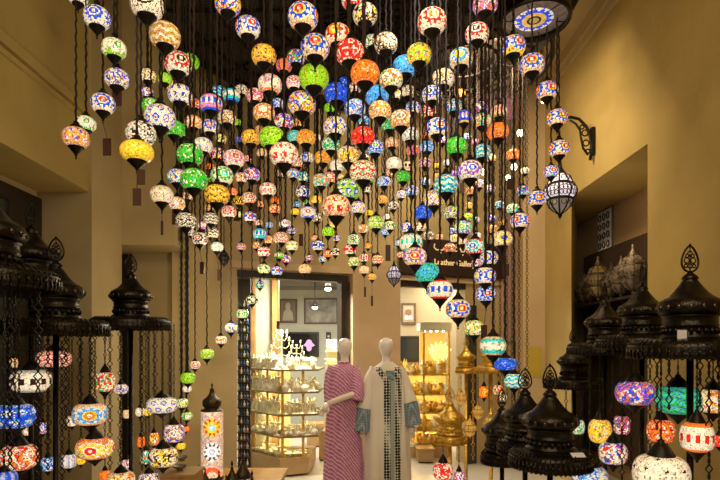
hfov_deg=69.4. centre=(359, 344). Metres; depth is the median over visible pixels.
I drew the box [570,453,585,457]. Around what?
price card
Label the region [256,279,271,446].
wall partition
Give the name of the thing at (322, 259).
lantern
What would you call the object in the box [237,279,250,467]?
rack
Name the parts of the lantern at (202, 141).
cord, glass globe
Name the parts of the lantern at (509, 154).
cord, glass globe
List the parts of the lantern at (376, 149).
glass globe, cord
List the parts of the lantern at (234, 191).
glass globe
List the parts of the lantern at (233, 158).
glass globe, cord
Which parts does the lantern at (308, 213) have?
glass globe, cord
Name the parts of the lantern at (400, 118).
glass globe, cord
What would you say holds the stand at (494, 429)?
on the floor
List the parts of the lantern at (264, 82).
glass globe, cord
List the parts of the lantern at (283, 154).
glass globe, cord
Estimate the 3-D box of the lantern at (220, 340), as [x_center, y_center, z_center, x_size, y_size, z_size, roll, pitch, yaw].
[-1.464,-1.450,5.477,0.124,3.002,0.124,0,0,6]
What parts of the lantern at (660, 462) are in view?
chain, glass globe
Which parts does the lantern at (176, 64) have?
glass globe, cord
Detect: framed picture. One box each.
[280,299,296,322]
[304,298,336,323]
[326,332,330,338]
[401,303,415,323]
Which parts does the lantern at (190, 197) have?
glass globe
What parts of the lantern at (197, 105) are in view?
glass globe, cord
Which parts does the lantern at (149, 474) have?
glass globe, chain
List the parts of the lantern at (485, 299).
cord, glass globe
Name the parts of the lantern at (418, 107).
glass globe, cord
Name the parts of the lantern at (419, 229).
glass globe, cord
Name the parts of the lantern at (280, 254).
glass globe, cord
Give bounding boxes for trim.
[0,28,92,117]
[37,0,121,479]
[230,260,502,285]
[237,270,349,361]
[251,279,255,467]
[272,280,279,446]
[280,280,336,285]
[280,286,336,289]
[400,280,465,289]
[500,208,515,341]
[514,342,515,401]
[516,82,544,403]
[541,0,618,81]
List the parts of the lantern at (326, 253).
glass globe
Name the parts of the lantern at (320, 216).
cord, glass globe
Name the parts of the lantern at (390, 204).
glass globe, cord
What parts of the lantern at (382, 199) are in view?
cord, glass globe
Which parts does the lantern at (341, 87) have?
glass globe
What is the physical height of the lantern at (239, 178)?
1.500 m
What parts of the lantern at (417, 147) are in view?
glass globe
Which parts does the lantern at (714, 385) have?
glass globe, chain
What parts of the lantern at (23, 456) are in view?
chain, glass globe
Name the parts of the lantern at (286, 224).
glass globe, cord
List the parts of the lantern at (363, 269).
glass globe, cord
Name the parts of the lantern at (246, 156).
cord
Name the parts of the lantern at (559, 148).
glass globe, cord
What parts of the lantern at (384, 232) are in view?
glass globe, cord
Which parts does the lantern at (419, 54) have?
cord, glass globe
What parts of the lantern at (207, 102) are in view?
glass globe, cord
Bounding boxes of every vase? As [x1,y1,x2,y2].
[252,422,258,430]
[257,422,264,432]
[261,380,267,390]
[266,378,273,390]
[274,446,280,456]
[288,428,293,435]
[294,428,299,435]
[300,381,309,391]
[309,425,317,434]
[311,377,319,389]
[326,343,333,350]
[413,383,422,393]
[420,399,430,412]
[420,433,431,444]
[425,363,433,373]
[426,418,432,429]
[435,382,443,393]
[443,384,447,393]
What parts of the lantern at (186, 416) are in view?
glass globe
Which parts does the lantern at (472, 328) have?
glass globe, cord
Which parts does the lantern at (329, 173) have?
glass globe, cord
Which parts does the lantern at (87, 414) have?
glass globe, chain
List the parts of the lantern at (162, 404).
glass globe, chain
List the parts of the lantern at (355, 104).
glass globe, cord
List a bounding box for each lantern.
[0,285,17,479]
[0,286,36,436]
[0,287,38,478]
[9,295,17,370]
[9,335,51,400]
[22,296,27,437]
[35,343,71,372]
[39,337,46,436]
[40,340,52,475]
[60,336,76,472]
[61,0,90,158]
[66,337,75,429]
[69,0,88,12]
[71,335,107,432]
[74,335,114,465]
[76,335,85,467]
[77,0,96,134]
[82,0,110,38]
[90,0,115,155]
[94,337,115,398]
[99,338,110,479]
[101,0,126,68]
[104,0,129,105]
[106,329,135,479]
[113,333,128,395]
[119,15,153,205]
[122,329,128,469]
[123,337,128,419]
[125,20,156,145]
[129,0,163,31]
[135,329,144,418]
[137,329,144,449]
[138,330,159,479]
[139,28,156,88]
[140,330,148,467]
[142,32,153,97]
[142,41,156,110]
[144,51,175,142]
[144,329,151,417]
[146,331,177,418]
[147,329,177,472]
[149,0,180,60]
[149,331,158,447]
[150,53,173,234]
[157,67,171,88]
[163,324,184,447]
[164,0,191,85]
[166,0,184,145]
[167,0,182,192]
[167,0,191,114]
[168,8,184,224]
[175,0,196,237]
[176,0,203,168]
[176,143,185,451]
[177,79,188,411]
[178,1,187,144]
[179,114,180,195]
[180,0,207,201]
[180,10,195,388]
[181,248,192,423]
[182,0,191,80]
[182,238,191,394]
[183,79,192,203]
[184,2,201,136]
[184,82,189,432]
[187,50,199,73]
[189,74,196,239]
[189,78,200,372]
[191,0,207,273]
[191,34,199,113]
[195,0,212,161]
[198,71,205,232]
[199,0,222,122]
[200,9,213,363]
[201,0,218,139]
[203,141,218,229]
[203,468,209,479]
[204,9,229,214]
[204,69,213,210]
[205,26,218,242]
[209,70,224,162]
[210,15,233,186]
[210,213,223,280]
[212,14,224,99]
[215,0,240,24]
[215,55,226,146]
[215,69,226,347]
[218,21,235,132]
[221,21,236,222]
[223,17,244,176]
[223,19,239,109]
[224,30,237,336]
[226,461,238,479]
[229,73,237,198]
[233,55,243,220]
[234,38,246,186]
[235,0,260,47]
[235,39,247,99]
[235,103,242,128]
[236,64,250,344]
[236,127,245,252]
[236,453,250,479]
[238,106,240,220]
[241,0,259,153]
[241,44,257,212]
[243,0,260,188]
[243,46,256,225]
[245,78,250,164]
[246,0,262,106]
[246,67,257,307]
[251,0,276,75]
[252,80,261,251]
[253,17,266,243]
[253,95,274,127]
[254,71,266,197]
[255,72,262,226]
[255,144,264,290]
[257,147,270,260]
[257,164,270,277]
[258,0,281,104]
[258,76,263,209]
[259,0,275,203]
[259,0,282,151]
[264,100,273,247]
[265,102,272,229]
[269,0,298,178]
[269,49,280,218]
[271,45,282,328]
[271,96,280,204]
[273,0,288,248]
[273,47,282,112]
[274,26,293,133]
[274,73,283,263]
[276,56,291,75]
[279,76,290,231]
[281,75,290,265]
[285,38,297,254]
[286,0,299,92]
[286,28,298,182]
[287,0,304,72]
[287,31,297,146]
[287,129,302,245]
[288,0,317,41]
[288,37,315,126]
[290,73,298,217]
[293,146,300,208]
[294,34,303,170]
[294,45,303,130]
[295,64,310,202]
[296,59,315,153]
[297,149,308,182]
[299,0,328,102]
[299,63,310,277]
[300,0,315,225]
[300,0,329,71]
[300,124,313,167]
[302,168,310,205]
[305,118,312,262]
[311,98,320,206]
[311,111,317,241]
[312,0,329,194]
[312,25,323,254]
[312,96,322,226]
[314,0,331,171]
[318,99,325,265]
[321,0,350,230]
[322,0,339,159]
[322,55,333,240]
[323,0,346,145]
[323,166,331,260]
[324,52,333,115]
[325,0,348,50]
[325,4,346,113]
[325,50,334,187]
[329,69,338,231]
[329,112,343,176]
[330,75,339,258]
[333,231,340,244]
[337,0,360,204]
[337,0,363,76]
[337,102,358,169]
[337,109,343,180]
[339,67,346,85]
[341,0,361,17]
[344,3,365,126]
[344,77,355,257]
[347,26,360,249]
[348,34,359,270]
[349,82,360,94]
[350,0,375,193]
[350,0,379,97]
[350,26,365,220]
[351,108,374,151]
[353,0,376,30]
[357,194,368,236]
[359,99,368,296]
[359,114,368,124]
[359,197,368,263]
[364,102,370,194]
[365,0,388,104]
[365,103,375,266]
[365,110,372,217]
[366,0,374,54]
[366,0,383,162]
[367,5,384,236]
[368,119,375,305]
[369,0,390,129]
[372,60,383,269]
[374,0,397,63]
[377,59,390,191]
[378,128,387,207]
[379,0,402,98]
[381,0,394,137]
[381,67,390,260]
[383,134,390,221]
[383,149,391,177]
[384,99,395,233]
[385,15,398,152]
[386,0,401,176]
[387,58,398,213]
[390,0,409,138]
[392,50,399,102]
[393,0,416,86]
[394,101,399,248]
[395,0,409,187]
[396,139,405,201]
[397,140,403,259]
[399,0,422,251]
[400,0,413,102]
[401,36,412,172]
[401,42,412,233]
[402,0,418,149]
[403,0,426,275]
[405,6,420,118]
[405,26,418,200]
[406,17,419,160]
[407,0,431,74]
[414,0,438,293]
[414,33,425,235]
[416,0,431,227]
[417,0,446,45]
[419,36,431,171]
[420,0,435,120]
[420,138,432,155]
[421,81,430,190]
[422,46,441,111]
[422,68,433,245]
[423,0,444,216]
[427,0,447,146]
[427,0,452,310]
[432,147,438,178]
[433,0,454,97]
[433,0,458,204]
[433,446,452,479]
[436,233,443,240]
[438,98,447,148]
[442,0,459,226]
[442,92,450,168]
[444,55,455,257]
[445,0,470,328]
[447,0,461,120]
[447,0,467,165]
[449,0,472,78]
[450,70,459,244]
[450,88,453,234]
[452,85,456,176]
[453,447,464,479]
[454,0,471,242]
[455,0,472,131]
[455,377,466,406]
[457,0,482,192]
[459,74,461,100]
[459,194,467,248]
[463,374,476,437]
[464,0,483,344]
[464,70,472,221]
[464,74,471,141]
[464,83,472,211]
[465,0,488,53]
[465,14,483,263]
[465,66,472,199]
[472,0,497,22]
[472,57,481,269]
[472,372,483,420]
[473,19,487,113]
[473,109,490,131]
[474,23,495,293]
[476,20,490,166]
[476,21,496,338]
[476,64,483,191]
[479,376,488,400]
[480,0,505,366]
[480,17,497,267]
[483,375,491,424]
[487,0,508,149]
[487,69,495,222]
[487,70,495,166]
[487,167,495,197]
[487,222,497,234]
[490,29,507,119]
[491,0,512,275]
[493,376,502,395]
[494,0,517,377]
[495,63,503,210]
[499,374,506,402]
[500,10,525,66]
[504,0,523,396]
[506,65,519,189]
[506,68,518,216]
[510,56,529,236]
[516,53,529,199]
[519,3,544,84]
[521,80,529,176]
[527,38,546,214]
[536,26,558,108]
[543,33,558,182]
[546,17,567,134]
[548,26,569,165]
[572,355,608,479]
[573,390,584,439]
[574,273,586,303]
[574,278,580,304]
[581,284,594,301]
[584,256,607,300]
[588,358,611,447]
[598,351,627,471]
[599,262,616,298]
[607,256,627,296]
[613,358,630,440]
[614,358,655,413]
[616,244,647,293]
[632,359,691,479]
[646,411,675,443]
[654,359,702,423]
[679,359,715,462]
[700,360,717,421]
[715,360,719,450]
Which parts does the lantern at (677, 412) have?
chain, glass globe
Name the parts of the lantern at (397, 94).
glass globe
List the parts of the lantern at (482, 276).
glass globe, cord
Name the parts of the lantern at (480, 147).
cord, glass globe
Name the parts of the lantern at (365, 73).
glass globe, cord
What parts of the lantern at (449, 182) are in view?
glass globe, cord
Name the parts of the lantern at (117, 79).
glass globe, cord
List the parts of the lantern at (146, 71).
glass globe, cord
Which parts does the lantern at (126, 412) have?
glass globe, chain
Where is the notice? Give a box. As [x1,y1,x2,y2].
[528,347,541,376]
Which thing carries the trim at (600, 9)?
attached to the wall at (647, 80)
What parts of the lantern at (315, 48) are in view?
glass globe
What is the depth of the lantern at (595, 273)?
6.14 m
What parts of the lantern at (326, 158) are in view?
glass globe, cord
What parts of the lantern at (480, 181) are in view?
cord, glass globe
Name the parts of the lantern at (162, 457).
glass globe, chain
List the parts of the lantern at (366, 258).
glass globe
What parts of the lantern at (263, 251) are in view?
glass globe, cord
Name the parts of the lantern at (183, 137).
cord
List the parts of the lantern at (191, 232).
cord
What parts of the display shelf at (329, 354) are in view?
panel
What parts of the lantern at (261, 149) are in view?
glass globe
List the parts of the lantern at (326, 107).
glass globe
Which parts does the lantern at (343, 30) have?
glass globe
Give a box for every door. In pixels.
[0,180,41,479]
[122,254,131,460]
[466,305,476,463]
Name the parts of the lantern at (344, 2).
glass globe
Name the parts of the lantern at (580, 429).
glass globe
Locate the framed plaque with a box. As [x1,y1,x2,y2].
[597,205,613,251]
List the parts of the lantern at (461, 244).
glass globe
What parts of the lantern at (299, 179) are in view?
glass globe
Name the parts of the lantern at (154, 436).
glass globe, chain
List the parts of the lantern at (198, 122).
cord, glass globe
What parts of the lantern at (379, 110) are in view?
glass globe, cord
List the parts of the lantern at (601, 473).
chain, glass globe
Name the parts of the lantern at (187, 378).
glass globe, cord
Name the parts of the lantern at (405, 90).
glass globe, cord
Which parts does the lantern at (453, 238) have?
cord, glass globe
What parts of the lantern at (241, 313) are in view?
glass globe, cord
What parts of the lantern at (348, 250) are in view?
glass globe, cord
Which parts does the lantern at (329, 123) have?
cord, glass globe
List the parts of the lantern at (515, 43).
glass globe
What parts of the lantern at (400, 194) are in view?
glass globe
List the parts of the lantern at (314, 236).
glass globe, cord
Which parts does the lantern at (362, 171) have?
glass globe, cord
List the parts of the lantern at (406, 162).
glass globe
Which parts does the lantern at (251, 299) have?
glass globe, cord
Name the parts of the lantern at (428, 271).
glass globe, cord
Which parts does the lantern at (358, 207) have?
glass globe, cord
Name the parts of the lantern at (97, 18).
glass globe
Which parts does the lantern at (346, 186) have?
cord, glass globe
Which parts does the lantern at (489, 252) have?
glass globe, cord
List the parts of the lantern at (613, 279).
pane, pane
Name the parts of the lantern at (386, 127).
glass globe, cord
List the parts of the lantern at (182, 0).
cord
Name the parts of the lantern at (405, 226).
glass globe, cord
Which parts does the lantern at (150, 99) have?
glass globe, cord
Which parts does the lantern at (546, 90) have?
cord, glass globe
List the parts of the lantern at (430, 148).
glass globe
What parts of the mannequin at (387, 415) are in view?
embroidered panel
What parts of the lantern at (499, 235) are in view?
glass globe, cord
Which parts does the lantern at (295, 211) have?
glass globe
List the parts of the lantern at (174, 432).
glass globe, chain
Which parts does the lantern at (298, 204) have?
glass globe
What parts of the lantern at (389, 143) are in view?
glass globe, cord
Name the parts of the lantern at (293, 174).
glass globe, cord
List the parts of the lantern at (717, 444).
glass globe, chain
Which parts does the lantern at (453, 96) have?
cord, glass globe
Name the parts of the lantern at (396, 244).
cord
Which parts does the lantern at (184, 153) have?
glass globe, cord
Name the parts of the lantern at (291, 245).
glass globe, cord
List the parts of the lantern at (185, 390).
glass globe, cord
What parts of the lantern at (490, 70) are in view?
cord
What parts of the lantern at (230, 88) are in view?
glass globe, cord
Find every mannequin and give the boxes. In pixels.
[318,338,363,479]
[354,338,421,479]
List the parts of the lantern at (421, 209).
cord, glass globe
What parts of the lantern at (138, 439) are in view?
glass globe, chain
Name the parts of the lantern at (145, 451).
glass globe, chain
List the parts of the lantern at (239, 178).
glass globe, cord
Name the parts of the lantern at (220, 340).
glass globe, cord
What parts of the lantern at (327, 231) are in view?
glass globe, cord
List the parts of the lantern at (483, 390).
glass globe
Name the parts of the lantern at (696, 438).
chain, glass globe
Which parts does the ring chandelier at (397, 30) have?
hanging chain, hanging chain, openwork pendant, iron canopy, hanging chain, hanging chain, hanging chain, hanging chain, hanging chain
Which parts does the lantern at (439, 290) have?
glass globe, cord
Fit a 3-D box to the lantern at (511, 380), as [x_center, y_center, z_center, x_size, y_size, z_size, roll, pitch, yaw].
[1.133,-1.286,3.826,0.143,3.339,0.143,0,0,10]
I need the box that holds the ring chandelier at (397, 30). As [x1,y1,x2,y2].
[163,0,578,406]
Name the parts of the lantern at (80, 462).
glass globe, chain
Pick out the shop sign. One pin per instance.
(448, 265)
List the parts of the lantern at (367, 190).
glass globe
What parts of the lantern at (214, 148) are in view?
glass globe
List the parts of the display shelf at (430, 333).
post, panel, cornice, post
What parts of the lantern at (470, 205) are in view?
glass globe, cord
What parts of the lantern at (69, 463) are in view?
glass globe, chain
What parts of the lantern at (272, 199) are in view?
glass globe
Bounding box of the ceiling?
[479,0,596,100]
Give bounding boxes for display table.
[222,468,287,479]
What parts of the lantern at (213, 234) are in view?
glass globe, cord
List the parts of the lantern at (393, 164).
glass globe, cord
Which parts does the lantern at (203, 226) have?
glass globe, cord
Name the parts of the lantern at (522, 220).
glass globe, cord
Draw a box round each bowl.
[173,464,186,470]
[178,455,187,460]
[284,452,292,456]
[324,358,335,362]
[433,407,442,411]
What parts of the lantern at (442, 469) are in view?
glass globe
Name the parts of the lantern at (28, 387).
glass globe, chain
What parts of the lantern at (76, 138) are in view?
glass globe, cord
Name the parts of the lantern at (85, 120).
cord, glass globe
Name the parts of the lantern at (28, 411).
chain, glass globe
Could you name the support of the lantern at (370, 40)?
hanging from the ring chandelier at (397, 30)
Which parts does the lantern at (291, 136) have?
glass globe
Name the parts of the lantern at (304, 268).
glass globe, cord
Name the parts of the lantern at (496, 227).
glass globe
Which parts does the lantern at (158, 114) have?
glass globe, cord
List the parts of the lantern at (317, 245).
glass globe, cord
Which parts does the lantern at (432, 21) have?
glass globe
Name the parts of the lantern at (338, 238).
glass globe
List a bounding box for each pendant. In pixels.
[386,12,401,286]
[543,131,577,218]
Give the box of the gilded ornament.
[429,341,451,372]
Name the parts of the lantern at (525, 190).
glass globe, cord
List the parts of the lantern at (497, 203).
glass globe, cord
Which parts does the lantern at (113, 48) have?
glass globe, cord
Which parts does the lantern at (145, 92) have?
glass globe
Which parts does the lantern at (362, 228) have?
glass globe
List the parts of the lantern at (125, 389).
glass globe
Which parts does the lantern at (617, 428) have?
glass globe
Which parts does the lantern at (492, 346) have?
glass globe, cord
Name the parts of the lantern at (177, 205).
glass globe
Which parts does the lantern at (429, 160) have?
cord, glass globe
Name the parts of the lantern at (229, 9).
glass globe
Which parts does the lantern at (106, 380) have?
glass globe, chain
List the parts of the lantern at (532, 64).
glass globe, cord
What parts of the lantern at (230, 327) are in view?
glass globe, cord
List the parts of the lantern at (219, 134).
glass globe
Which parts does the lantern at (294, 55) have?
glass globe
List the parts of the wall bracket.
scroll arm, wall plate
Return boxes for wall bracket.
[568,116,594,160]
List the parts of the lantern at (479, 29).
glass globe, cord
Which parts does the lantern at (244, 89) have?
glass globe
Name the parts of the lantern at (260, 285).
glass globe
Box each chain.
[5,286,14,469]
[33,288,42,479]
[44,335,51,469]
[59,335,65,479]
[62,335,69,429]
[76,335,83,403]
[88,335,95,395]
[107,330,112,469]
[117,330,122,464]
[139,329,144,469]
[152,330,157,394]
[167,330,172,423]
[457,374,460,449]
[471,367,474,449]
[471,374,474,459]
[495,374,498,413]
[525,79,528,389]
[564,390,567,408]
[579,390,582,447]
[587,358,592,453]
[597,355,602,467]
[609,355,614,429]
[619,350,624,479]
[628,359,633,469]
[647,359,652,448]
[653,359,659,429]
[665,359,672,409]
[696,359,703,412]
[705,360,712,479]
[714,360,719,379]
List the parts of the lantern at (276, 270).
glass globe, cord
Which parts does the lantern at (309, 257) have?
glass globe, cord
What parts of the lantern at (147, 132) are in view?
glass globe, cord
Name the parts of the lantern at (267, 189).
glass globe, cord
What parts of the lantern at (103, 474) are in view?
glass globe, chain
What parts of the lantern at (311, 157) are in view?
glass globe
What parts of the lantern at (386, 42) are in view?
glass globe, cord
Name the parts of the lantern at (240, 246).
glass globe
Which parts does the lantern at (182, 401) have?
cord, glass globe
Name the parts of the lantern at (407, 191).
glass globe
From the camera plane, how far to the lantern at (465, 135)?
5.60 m
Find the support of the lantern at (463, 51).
hanging from the ring chandelier at (397, 30)
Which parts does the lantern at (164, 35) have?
glass globe, cord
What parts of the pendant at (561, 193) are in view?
pane, pane, pane, frame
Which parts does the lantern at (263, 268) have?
glass globe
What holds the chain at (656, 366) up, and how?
hanging from the stand at (691, 307)
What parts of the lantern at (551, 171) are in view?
glass globe, cord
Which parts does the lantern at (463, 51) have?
glass globe, cord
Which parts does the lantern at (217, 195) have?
glass globe, cord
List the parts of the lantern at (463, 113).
glass globe, cord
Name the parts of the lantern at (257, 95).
glass globe, cord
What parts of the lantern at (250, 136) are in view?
glass globe, cord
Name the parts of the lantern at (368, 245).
cord, glass globe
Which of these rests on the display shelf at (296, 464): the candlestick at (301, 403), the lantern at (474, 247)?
the candlestick at (301, 403)
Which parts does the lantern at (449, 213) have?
glass globe, cord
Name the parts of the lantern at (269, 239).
cord, glass globe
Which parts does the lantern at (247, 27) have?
glass globe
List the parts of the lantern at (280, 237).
glass globe, cord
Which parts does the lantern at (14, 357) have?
glass globe, chain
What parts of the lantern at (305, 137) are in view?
glass globe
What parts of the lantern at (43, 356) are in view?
glass globe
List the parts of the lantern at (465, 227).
glass globe, cord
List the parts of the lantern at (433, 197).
glass globe, cord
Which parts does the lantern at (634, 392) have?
glass globe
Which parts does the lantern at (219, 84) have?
glass globe, cord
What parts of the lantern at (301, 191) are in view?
glass globe, cord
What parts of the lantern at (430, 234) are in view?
glass globe, cord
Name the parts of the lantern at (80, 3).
glass globe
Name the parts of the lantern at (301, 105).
glass globe, cord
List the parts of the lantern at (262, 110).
glass globe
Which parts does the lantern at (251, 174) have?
glass globe, cord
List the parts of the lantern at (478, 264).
glass globe, cord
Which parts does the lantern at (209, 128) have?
glass globe, cord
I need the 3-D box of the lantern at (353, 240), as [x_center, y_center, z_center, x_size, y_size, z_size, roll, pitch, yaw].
[-0.055,-1.905,4.794,0.129,2.088,0.129,0,0,-3]
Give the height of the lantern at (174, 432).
0.959 m
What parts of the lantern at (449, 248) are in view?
glass globe, cord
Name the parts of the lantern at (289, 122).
glass globe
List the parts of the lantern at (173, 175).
glass globe, cord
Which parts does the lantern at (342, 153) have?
glass globe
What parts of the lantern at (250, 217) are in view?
glass globe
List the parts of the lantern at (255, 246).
glass globe, cord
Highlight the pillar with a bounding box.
[350,273,399,466]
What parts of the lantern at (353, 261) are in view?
glass globe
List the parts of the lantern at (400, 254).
glass globe, cord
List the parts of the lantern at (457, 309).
glass globe, cord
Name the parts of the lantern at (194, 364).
glass globe, cord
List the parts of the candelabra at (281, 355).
stem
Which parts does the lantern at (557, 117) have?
glass globe, cord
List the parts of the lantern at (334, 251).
glass globe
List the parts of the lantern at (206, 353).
glass globe, cord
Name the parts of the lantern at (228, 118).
glass globe, cord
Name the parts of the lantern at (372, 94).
glass globe, cord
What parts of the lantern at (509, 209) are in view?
glass globe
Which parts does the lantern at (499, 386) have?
glass globe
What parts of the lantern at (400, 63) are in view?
glass globe, cord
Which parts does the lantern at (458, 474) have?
glass globe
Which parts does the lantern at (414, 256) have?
glass globe, cord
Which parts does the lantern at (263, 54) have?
glass globe, cord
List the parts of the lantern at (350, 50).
cord, glass globe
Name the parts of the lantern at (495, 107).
glass globe, cord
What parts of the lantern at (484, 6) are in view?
glass globe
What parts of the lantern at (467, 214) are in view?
cord, glass globe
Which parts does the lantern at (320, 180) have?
glass globe, cord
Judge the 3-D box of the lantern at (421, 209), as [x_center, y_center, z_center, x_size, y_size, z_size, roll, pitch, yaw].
[0.460,-1.901,3.794,0.134,2.097,0.134,0,0,-22]
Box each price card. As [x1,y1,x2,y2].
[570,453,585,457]
[677,330,686,338]
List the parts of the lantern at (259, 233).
glass globe, cord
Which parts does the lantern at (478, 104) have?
glass globe, cord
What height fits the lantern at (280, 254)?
2.104 m
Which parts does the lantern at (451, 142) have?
cord, glass globe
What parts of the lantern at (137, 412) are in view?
glass globe, chain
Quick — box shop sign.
[399,236,503,278]
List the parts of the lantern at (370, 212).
glass globe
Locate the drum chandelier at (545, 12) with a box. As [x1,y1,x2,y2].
[499,0,572,42]
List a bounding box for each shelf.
[251,367,323,474]
[325,339,336,425]
[408,322,451,457]
[575,232,647,466]
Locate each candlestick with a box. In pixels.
[251,372,254,387]
[251,372,258,389]
[251,394,257,410]
[262,353,268,368]
[264,397,270,412]
[268,396,275,413]
[272,397,280,414]
[273,355,280,368]
[273,423,280,435]
[278,395,280,411]
[282,402,287,414]
[299,355,304,368]
[299,400,305,413]
[306,377,311,391]
[307,400,311,413]
[311,376,317,391]
[312,400,316,413]
[419,360,422,373]
[438,359,442,373]
[442,359,447,373]
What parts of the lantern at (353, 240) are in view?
glass globe, cord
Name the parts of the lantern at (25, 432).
glass globe, chain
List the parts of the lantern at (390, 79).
glass globe, cord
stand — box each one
[0,203,59,479]
[0,207,62,296]
[0,236,110,479]
[90,254,171,471]
[434,387,466,479]
[455,338,476,479]
[475,353,501,479]
[480,388,510,479]
[496,368,536,479]
[508,364,594,479]
[543,328,602,446]
[566,282,625,470]
[594,263,661,454]
[625,244,719,479]
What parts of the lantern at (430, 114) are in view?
glass globe, cord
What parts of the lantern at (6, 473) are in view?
chain, glass globe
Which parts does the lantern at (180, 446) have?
glass globe, cord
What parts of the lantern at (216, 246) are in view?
glass globe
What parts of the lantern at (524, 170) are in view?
cord, glass globe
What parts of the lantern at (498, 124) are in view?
glass globe, cord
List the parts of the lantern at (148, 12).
glass globe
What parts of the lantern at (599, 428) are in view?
glass globe, chain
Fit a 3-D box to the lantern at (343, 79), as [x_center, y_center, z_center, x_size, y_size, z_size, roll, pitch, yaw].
[-0.166,-2.789,5.388,0.111,0.313,0.111,0,0,-6]
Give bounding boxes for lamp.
[200,384,223,479]
[312,282,317,308]
[325,283,330,290]
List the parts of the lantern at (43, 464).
glass globe, chain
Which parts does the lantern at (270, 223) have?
glass globe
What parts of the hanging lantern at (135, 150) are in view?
glass globe, cord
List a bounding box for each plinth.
[307,421,324,446]
[319,428,324,460]
[415,445,434,462]
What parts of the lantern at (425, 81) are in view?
glass globe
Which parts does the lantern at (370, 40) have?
glass globe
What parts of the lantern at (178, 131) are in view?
cord, glass globe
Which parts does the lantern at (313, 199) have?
glass globe, cord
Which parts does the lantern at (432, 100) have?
glass globe, cord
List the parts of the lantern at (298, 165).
cord, glass globe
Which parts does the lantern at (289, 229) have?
glass globe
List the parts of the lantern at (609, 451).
glass globe, chain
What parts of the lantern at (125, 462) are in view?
glass globe, chain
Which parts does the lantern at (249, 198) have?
glass globe, cord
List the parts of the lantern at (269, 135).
glass globe, cord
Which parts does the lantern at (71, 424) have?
glass globe, chain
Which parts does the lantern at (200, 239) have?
glass globe, cord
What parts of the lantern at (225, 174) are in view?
glass globe, cord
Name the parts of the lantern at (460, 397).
frame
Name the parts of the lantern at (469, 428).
frame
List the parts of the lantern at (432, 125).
cord, glass globe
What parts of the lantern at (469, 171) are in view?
glass globe, cord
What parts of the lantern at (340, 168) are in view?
glass globe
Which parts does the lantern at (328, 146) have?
glass globe, cord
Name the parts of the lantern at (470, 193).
glass globe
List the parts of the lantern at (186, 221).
glass globe, cord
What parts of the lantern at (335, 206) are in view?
glass globe, cord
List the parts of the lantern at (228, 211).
glass globe, cord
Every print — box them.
[281,301,294,320]
[403,305,413,321]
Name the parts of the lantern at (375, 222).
glass globe, cord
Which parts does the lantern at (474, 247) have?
glass globe, cord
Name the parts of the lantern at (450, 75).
cord, glass globe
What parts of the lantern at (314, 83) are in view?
glass globe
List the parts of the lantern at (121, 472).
glass globe, chain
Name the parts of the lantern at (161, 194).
glass globe, cord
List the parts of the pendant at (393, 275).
frame, chain, pane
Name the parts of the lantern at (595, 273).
pane, pane, pane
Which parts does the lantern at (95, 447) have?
glass globe, chain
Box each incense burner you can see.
[255,355,259,367]
[255,397,260,410]
[257,352,262,368]
[257,375,262,389]
[260,355,265,368]
[260,398,265,411]
[267,353,275,368]
[271,423,275,434]
[273,377,280,391]
[277,357,282,368]
[282,378,288,391]
[287,402,291,413]
[291,359,295,368]
[291,379,295,391]
[296,378,300,391]
[303,404,307,413]
[310,358,315,368]
[404,360,409,373]
[414,363,419,373]
[414,435,419,444]
[422,416,427,429]
[427,381,431,393]
[431,361,435,373]
[431,401,436,411]
[431,416,437,429]
[435,361,440,373]
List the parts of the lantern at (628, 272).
pane, pane, pane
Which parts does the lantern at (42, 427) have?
glass globe, chain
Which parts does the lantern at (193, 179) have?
glass globe, cord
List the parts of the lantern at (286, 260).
glass globe, cord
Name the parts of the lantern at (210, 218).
glass globe, cord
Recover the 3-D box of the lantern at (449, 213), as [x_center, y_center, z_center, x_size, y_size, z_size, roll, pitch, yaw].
[0.679,-1.913,3.878,0.129,2.070,0.129,0,0,-42]
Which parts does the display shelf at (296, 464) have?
post, post, panel, post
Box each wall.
[0,0,88,191]
[0,174,36,196]
[122,0,189,253]
[129,254,170,479]
[171,67,515,467]
[237,280,237,425]
[280,290,336,421]
[400,287,455,407]
[545,0,719,479]
[578,187,647,479]
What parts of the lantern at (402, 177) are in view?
glass globe, cord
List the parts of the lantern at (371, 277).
glass globe, cord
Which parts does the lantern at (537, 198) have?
glass globe, cord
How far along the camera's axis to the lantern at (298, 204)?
5.80 m
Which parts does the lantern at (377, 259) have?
glass globe, cord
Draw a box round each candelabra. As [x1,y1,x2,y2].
[270,329,292,368]
[288,340,304,364]
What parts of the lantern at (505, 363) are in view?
cord, glass globe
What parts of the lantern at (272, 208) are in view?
glass globe, cord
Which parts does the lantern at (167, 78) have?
glass globe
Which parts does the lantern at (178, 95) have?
glass globe, cord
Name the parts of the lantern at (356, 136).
glass globe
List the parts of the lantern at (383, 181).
glass globe, cord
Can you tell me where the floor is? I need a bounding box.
[237,422,618,479]
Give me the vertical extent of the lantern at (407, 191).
1.653 m
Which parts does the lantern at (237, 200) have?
glass globe, cord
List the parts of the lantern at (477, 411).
frame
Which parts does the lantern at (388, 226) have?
glass globe, cord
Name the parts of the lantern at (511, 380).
glass globe, cord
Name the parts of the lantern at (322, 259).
glass globe, cord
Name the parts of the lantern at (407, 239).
glass globe, cord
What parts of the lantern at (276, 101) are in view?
glass globe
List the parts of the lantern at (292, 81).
glass globe, cord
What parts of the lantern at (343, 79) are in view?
glass globe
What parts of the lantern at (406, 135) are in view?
cord, glass globe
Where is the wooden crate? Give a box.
[159,466,204,479]
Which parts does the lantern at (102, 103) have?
glass globe, cord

